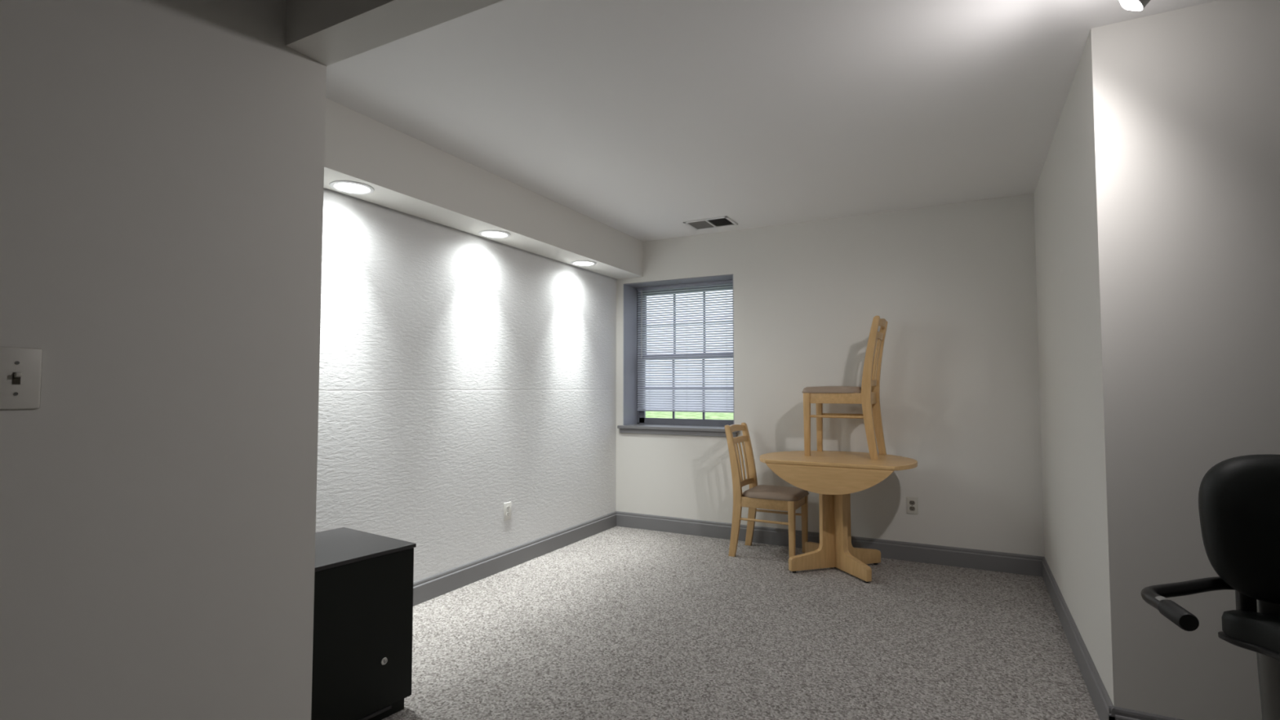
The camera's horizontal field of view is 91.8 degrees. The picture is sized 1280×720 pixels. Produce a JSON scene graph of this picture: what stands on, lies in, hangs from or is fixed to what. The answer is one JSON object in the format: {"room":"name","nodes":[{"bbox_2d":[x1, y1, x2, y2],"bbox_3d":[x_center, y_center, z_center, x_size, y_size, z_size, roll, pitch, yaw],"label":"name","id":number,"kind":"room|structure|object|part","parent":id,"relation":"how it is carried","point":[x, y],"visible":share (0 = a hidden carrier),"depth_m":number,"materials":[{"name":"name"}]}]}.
{"room":"basement room","nodes":[
{"label":"basement room","id":0,"kind":"room"},
{"bbox_2d":[0,0,326,719],"bbox_3d":[-1.836,-0.030,0.143,0.120,2.400,3.735,-1,-3,28],"label":"wall partition","id":1,"kind":"structure","parent":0,"point":[162,162],"depth_m":1.42,"materials":[{"name":"white paint"}]},
{"bbox_2d":[0,346,42,409],"bbox_3d":[-1.203,0.035,1.197,0.018,0.120,0.074,-1,-3,28],"label":"light switch","id":2,"kind":"object","parent":1,"relation":"attached to","point":[20,368],"visible":1,"depth_m":1.20,"materials":[{"name":"white plastic"}]},
{"bbox_2d":[315,187,616,582],"bbox_3d":[-1.933,0.061,2.149,0.120,2.400,7.200,-1,-3,28],"label":"wall","id":3,"kind":"structure","parent":0,"point":[464,375],"depth_m":3.63,"materials":[{"name":"white paint"}]},
{"bbox_2d":[503,501,511,520],"bbox_3d":[-0.857,0.980,4.017,0.008,0.114,0.070,-1,-3,28],"label":"wall outlet","id":4,"kind":"object","parent":3,"relation":"attached to","point":[507,506],"visible":1,"depth_m":4.01,"materials":[{"name":"white plastic"}]},
{"bbox_2d":[413,511,616,606],"bbox_3d":[-1.873,1.197,2.066,0.015,0.122,7.200,-1,-3,28],"label":"baseboard","id":5,"kind":"structure","parent":3,"relation":"attached to","point":[427,588],"depth_m":3.95,"materials":[{"name":"grey paint"}]},
{"bbox_2d":[382,526,1099,719],"bbox_3d":[0.571,1.246,0.710,5.840,0.100,7.320,-1,-3,28],"label":"floor","id":6,"kind":"structure","parent":0,"point":[616,623],"depth_m":2.85,"materials":[{"name":"carpet"}]},
{"bbox_2d":[311,527,416,719],"bbox_3d":[-1.196,0.965,2.141,0.477,0.593,0.627,-2,-3,34],"label":"base cabinet","id":7,"kind":"object","parent":6,"relation":"on","point":[363,605],"visible":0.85,"depth_m":2.12,"materials":[{"name":"black laminate"}]},
{"bbox_3d":[-1.028,1.212,1.976,0.022,0.011,0.515,-2,-3,34],"label":"rail","id":8,"kind":"part","parent":7,"relation":"part of","materials":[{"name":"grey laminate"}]},
{"bbox_2d":[724,422,808,557],"bbox_3d":[0.899,0.910,4.370,0.513,0.905,0.384,-1,-3,29],"label":"dining chair","id":9,"kind":"object","parent":6,"relation":"on","point":[788,499],"visible":0.98,"depth_m":4.29,"materials":[{"name":"brown wood"}]},
{"bbox_3d":[0.651,0.907,4.311,0.119,0.905,0.029,-1,-3,29],"label":"post","id":10,"kind":"part","parent":9,"relation":"part of","materials":[{"name":"brown wood"}]},
{"bbox_3d":[0.694,0.496,4.501,0.046,0.052,0.316,-1,-3,29],"label":"crest rail","id":11,"kind":"part","parent":9,"relation":"part of","materials":[{"name":"brown wood"}]},
{"bbox_3d":[0.710,0.577,4.489,0.042,0.044,0.316,-1,-3,29],"label":"rail","id":12,"kind":"part","parent":9,"relation":"part of","materials":[{"name":"brown wood"}]},
{"bbox_3d":[0.749,0.884,4.453,0.037,0.038,0.316,-1,-3,29],"label":"rail","id":13,"kind":"part","parent":9,"relation":"part of","materials":[{"name":"brown wood"}]},
{"bbox_3d":[0.815,0.921,4.610,0.119,0.905,0.029,-1,-3,29],"label":"post","id":14,"kind":"part","parent":9,"relation":"part of","materials":[{"name":"brown wood"}]},
{"bbox_2d":[742,484,808,501],"bbox_3d":[0.950,0.923,4.341,0.397,0.046,0.382,-1,-3,29],"label":"seat cushion","id":15,"kind":"object","parent":9,"relation":"on","point":[760,492],"depth_m":4.23,"materials":[{"name":"beige fabric"}]},
{"bbox_3d":[1.007,1.143,4.105,0.042,0.415,0.042,-1,-3,29],"label":"leg","id":16,"kind":"part","parent":9,"relation":"part of","materials":[{"name":"brown wood"}]},
{"bbox_3d":[1.171,1.157,4.404,0.042,0.415,0.042,-1,-3,29],"label":"leg","id":17,"kind":"part","parent":9,"relation":"part of","materials":[{"name":"brown wood"}]},
{"bbox_2d":[760,450,917,582],"bbox_3d":[1.294,0.989,4.030,0.956,0.716,0.759,-1,-3,28],"label":"table","id":18,"kind":"object","parent":6,"relation":"on","point":[834,475],"visible":0.99,"depth_m":3.90,"materials":[{"name":"brown wood"}]},
{"bbox_3d":[1.104,1.015,3.971,0.261,0.635,0.261,-1,-3,28],"label":"pedestal leg","id":19,"kind":"part","parent":18,"relation":"part of","materials":[{"name":"brown wood"}]},
{"bbox_3d":[1.216,1.024,4.181,0.036,0.635,0.335,1,-3,-17],"label":"pedestal leg","id":20,"kind":"part","parent":18,"relation":"part of","materials":[{"name":"brown wood"}]},
{"bbox_2d":[802,315,888,459],"bbox_3d":[1.382,0.184,4.164,0.513,0.905,0.384,-1,-3,29],"label":"dining chair","id":21,"kind":"object","parent":18,"relation":"on","point":[868,395],"visible":1,"depth_m":4.04,"materials":[{"name":"brown wood"}]},
{"bbox_3d":[1.109,0.426,4.110,0.042,0.415,0.042,-1,-3,29],"label":"leg","id":22,"kind":"part","parent":21,"relation":"part of","materials":[{"name":"brown wood"}]},
{"bbox_3d":[1.277,0.440,4.408,0.042,0.415,0.042,-1,-3,29],"label":"leg","id":23,"kind":"part","parent":21,"relation":"part of","materials":[{"name":"brown wood"}]},
{"bbox_2d":[802,386,861,393],"bbox_3d":[1.331,0.199,4.192,0.397,0.046,0.382,-1,-3,29],"label":"seat cushion","id":24,"kind":"object","parent":21,"relation":"on","point":[818,389],"depth_m":4.04,"materials":[{"name":"beige fabric"}]},
{"bbox_3d":[1.462,0.173,3.922,0.119,0.905,0.029,-1,-3,29],"label":"post","id":25,"kind":"part","parent":21,"relation":"part of","materials":[{"name":"brown wood"}]},
{"bbox_3d":[1.530,0.150,4.082,0.037,0.038,0.316,-1,-3,29],"label":"rail","id":26,"kind":"part","parent":21,"relation":"part of","materials":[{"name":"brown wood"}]},
{"bbox_3d":[1.631,0.186,4.220,0.119,0.905,0.029,-1,-3,29],"label":"post","id":27,"kind":"part","parent":21,"relation":"part of","materials":[{"name":"brown wood"}]},
{"bbox_3d":[1.569,-0.158,4.073,0.042,0.044,0.316,-1,-3,29],"label":"rail","id":28,"kind":"part","parent":21,"relation":"part of","materials":[{"name":"brown wood"}]},
{"bbox_3d":[1.585,-0.241,4.068,0.046,0.052,0.316,-1,-3,29],"label":"crest rail","id":29,"kind":"part","parent":21,"relation":"part of","materials":[{"name":"brown wood"}]},
{"bbox_3d":[1.315,1.010,3.861,0.036,0.635,0.335,1,-3,-17],"label":"pedestal leg","id":30,"kind":"part","parent":18,"relation":"part of","materials":[{"name":"brown wood"}]},
{"bbox_3d":[1.425,1.019,4.071,0.335,0.635,0.036,1,-3,-17],"label":"pedestal leg","id":31,"kind":"part","parent":18,"relation":"part of","materials":[{"name":"brown wood"}]},
{"bbox_2d":[1141,453,1279,719],"bbox_3d":[1.541,0.728,1.257,0.725,0.985,1.070,-1,-3,28],"label":"exercise bike","id":32,"kind":"object","parent":6,"relation":"on","point":[1239,496],"visible":1,"depth_m":1.65,"materials":[{"name":"black plastic"}]},
{"bbox_3d":[1.515,0.623,1.663,0.461,0.046,0.124,1,-3,-17],"label":"handle","id":33,"kind":"part","parent":32,"relation":"part of","materials":[{"name":"black metal"}]},
{"bbox_3d":[1.724,0.449,1.617,0.393,0.395,0.086,-1,-3,28],"label":"backrest","id":34,"kind":"part","parent":32,"relation":"part of","materials":[{"name":"black leather"}]},
{"bbox_3d":[1.772,0.816,1.686,0.150,0.753,0.066,-1,-3,28],"label":"seat post","id":35,"kind":"part","parent":32,"relation":"part of","materials":[{"name":"grey metal"}]},
{"bbox_2d":[325,0,1217,241],"bbox_3d":[0.641,-1.245,0.956,5.840,0.100,7.620,-1,-3,28],"label":"ceiling","id":36,"kind":"structure","parent":0,"point":[642,119],"depth_m":2.65,"materials":[{"name":"white paint"}]},
{"bbox_2d":[285,0,503,66],"bbox_3d":[1.084,-1.057,0.695,4.580,0.299,0.123,-1,-3,28],"label":"beam","id":37,"kind":"structure","parent":36,"relation":"attached to","point":[326,32],"depth_m":1.62,"materials":[{"name":"white paint"}]},
{"bbox_2d":[324,97,643,279],"bbox_3d":[-1.761,-0.993,2.107,0.253,0.299,7.200,-1,-3,28],"label":"soffit","id":38,"kind":"structure","parent":36,"relation":"attached to","point":[406,174],"depth_m":3.37,"materials":[{"name":"white paint"}]},
{"bbox_2d":[328,180,374,194],"bbox_3d":[-1.346,-0.804,2.897,0.192,0.007,0.192,-1,-3,28],"label":"recessed light","id":39,"kind":"object","parent":38,"relation":"attached to","point":[344,186],"visible":1,"depth_m":2.88,"materials":[{"name":"white glass"}]},
{"bbox_2d":[478,230,511,238],"bbox_3d":[-0.885,-0.764,3.772,0.192,0.007,0.192,-1,-3,28],"label":"recessed light","id":40,"kind":"object","parent":38,"relation":"attached to","point":[486,233],"visible":1,"depth_m":3.76,"materials":[{"name":"white glass"}]},
{"bbox_2d":[570,260,596,266],"bbox_3d":[-0.423,-0.724,4.650,0.192,0.007,0.192,-1,-3,28],"label":"recessed light","id":41,"kind":"object","parent":38,"relation":"attached to","point":[579,263],"visible":1,"depth_m":4.64,"materials":[{"name":"white glass"}]},
{"bbox_2d":[683,216,737,230],"bbox_3d":[0.530,-1.023,4.645,0.344,0.008,0.250,-1,-3,28],"label":"ceiling vent","id":42,"kind":"object","parent":36,"relation":"in","point":[722,221],"visible":1,"depth_m":4.64,"materials":[{"name":"white metal"}]},
{"bbox_2d":[1119,0,1150,11],"bbox_3d":[1.407,-1.077,1.777,0.106,0.160,0.100,-1,-3,28],"label":"ceiling spotlight","id":43,"kind":"object","parent":36,"relation":"attached to","point":[1131,5],"visible":1,"depth_m":1.76,"materials":[{"name":"white glass"}]},
{"bbox_3d":[1.410,-1.032,1.773,0.063,0.063,0.067,-1,-3,28],"label":"bulb","id":44,"kind":"part","parent":43,"relation":"part of","materials":[{"name":"white glass"}]},
{"bbox_3d":[1.416,-1.040,1.769,0.085,0.085,0.081,-1,-3,28],"label":"lamp shade","id":45,"kind":"part","parent":43,"relation":"part of","materials":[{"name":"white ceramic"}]},
{"bbox_2d":[616,193,1044,556],"bbox_3d":[1.219,0.228,4.724,3.297,2.500,0.300,-1,-3,28],"label":"wall","id":46,"kind":"structure","parent":0,"point":[954,285],"depth_m":4.29,"materials":[{"name":"white paint"}]},
{"bbox_2d":[617,274,739,437],"bbox_3d":[0.354,-0.023,5.167,1.069,1.271,0.322,-1,-3,28],"label":"window","id":47,"kind":"structure","parent":46,"relation":"in","point":[634,421],"depth_m":5.31,"materials":[{"name":"grey paint"}]},
{"bbox_3d":[0.354,0.580,5.139,1.069,0.063,0.322,-1,-3,28],"label":"sill","id":48,"kind":"part","parent":47,"relation":"part of","materials":[{"name":"grey paint"}]},
{"bbox_3d":[0.417,-0.046,5.288,0.975,1.202,0.050,-1,-3,28],"label":"frame","id":49,"kind":"part","parent":47,"relation":"part of","materials":[{"name":"grey wood"}]},
{"bbox_2d":[636,280,733,413],"bbox_3d":[0.396,-0.106,5.243,0.947,1.086,0.037,-1,-3,28],"label":"blind","id":50,"kind":"object","parent":47,"relation":"attached to","point":[714,382],"visible":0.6,"depth_m":5.25,"materials":[{"name":"grey plastic"}]},
{"bbox_3d":[0.399,-0.635,5.271,0.947,0.026,0.026,-1,-3,28],"label":"head rail","id":51,"kind":"part","parent":50,"relation":"part of","materials":[{"name":"grey"}]},
{"bbox_3d":[0.399,0.429,5.223,0.947,0.014,0.024,-1,-3,28],"label":"rail","id":52,"kind":"part","parent":50,"relation":"part of","materials":[{"name":"grey plastic"}]},
{"bbox_3d":[0.399,-0.100,5.247,0.708,1.058,0.026,-1,-3,28],"label":"ladder cord","id":53,"kind":"part","parent":50,"relation":"part of","materials":[{"name":"white fabric"}]},
{"bbox_3d":[0.411,0.247,5.264,0.931,0.594,0.022,-1,-3,28],"label":"sash","id":54,"kind":"part","parent":47,"relation":"part of","materials":[{"name":"grey"}]},
{"bbox_3d":[0.423,-0.314,5.311,0.931,0.620,0.022,-1,-3,28],"label":"sash","id":55,"kind":"part","parent":47,"relation":"part of","materials":[{"name":"grey"}]},
{"bbox_2d":[616,511,1043,577],"bbox_3d":[1.145,1.309,4.535,3.057,0.122,0.015,-1,-3,28],"label":"baseboard","id":56,"kind":"structure","parent":46,"relation":"attached to","point":[1001,562],"depth_m":4.26,"materials":[{"name":"grey paint"}]},
{"bbox_2d":[906,496,918,514],"bbox_3d":[1.839,0.984,4.188,0.070,0.114,0.008,-1,-3,28],"label":"wall outlet","id":57,"kind":"object","parent":46,"relation":"attached to","point":[912,502],"visible":1,"depth_m":4.19,"materials":[{"name":"grey plastic"}]},
{"bbox_2d":[909,506,915,511],"bbox_3d":[1.839,1.004,4.186,0.034,0.027,0.003,-1,-3,28],"label":"socket","id":58,"kind":"object","parent":57,"relation":"attached to","point":[911,508],"depth_m":4.18,"materials":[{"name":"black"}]},
{"bbox_2d":[1033,47,1106,690],"bbox_3d":[2.108,0.100,3.006,0.120,2.400,1.920,-1,-3,28],"label":"wall","id":59,"kind":"structure","parent":0,"point":[1071,496],"depth_m":2.69,"materials":[{"name":"white paint"}]},
{"bbox_2d":[1041,556,1115,719],"bbox_3d":[2.017,1.236,2.926,0.015,0.122,2.055,-1,-3,28],"label":"baseboard","id":60,"kind":"structure","parent":59,"relation":"attached to","point":[1100,698],"depth_m":2.56,"materials":[{"name":"grey paint"}]},
{"bbox_2d":[1084,0,1279,719],"bbox_3d":[2.705,0.033,1.541,2.543,2.400,0.120,-1,-3,28],"label":"wall","id":61,"kind":"structure","parent":0,"point":[1184,104],"depth_m":1.99,"materials":[{"name":"white paint"}]},
{"bbox_2d":[1108,705,1182,719],"bbox_3d":[2.667,1.168,1.433,2.558,0.122,0.015,-1,-3,28],"label":"baseboard","id":62,"kind":"structure","parent":61,"relation":"attached to","point":[1121,713],"depth_m":2.00,"materials":[{"name":"grey paint"}]},
{"label":"outside","id":63,"kind":"structure","parent":0,"visible":0},
{"bbox_2d":[645,411,733,419],"bbox_3d":[2.612,1.146,10.622,28.000,0.100,8.900,-1,-3,28],"label":"lawn","id":64,"kind":"structure","parent":63,"point":[678,415],"depth_m":14.12,"materials":[{"name":"green plant"}]},
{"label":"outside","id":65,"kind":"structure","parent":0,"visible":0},
{"bbox_2d":[645,392,713,410],"bbox_3d":[18.529,2.550,40.859,80.000,0.140,59.500,-1,-3,28],"label":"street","id":66,"kind":"structure","parent":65,"point":[646,393],"depth_m":31.55,"materials":[{"name":"grey asphalt"}]}
]}

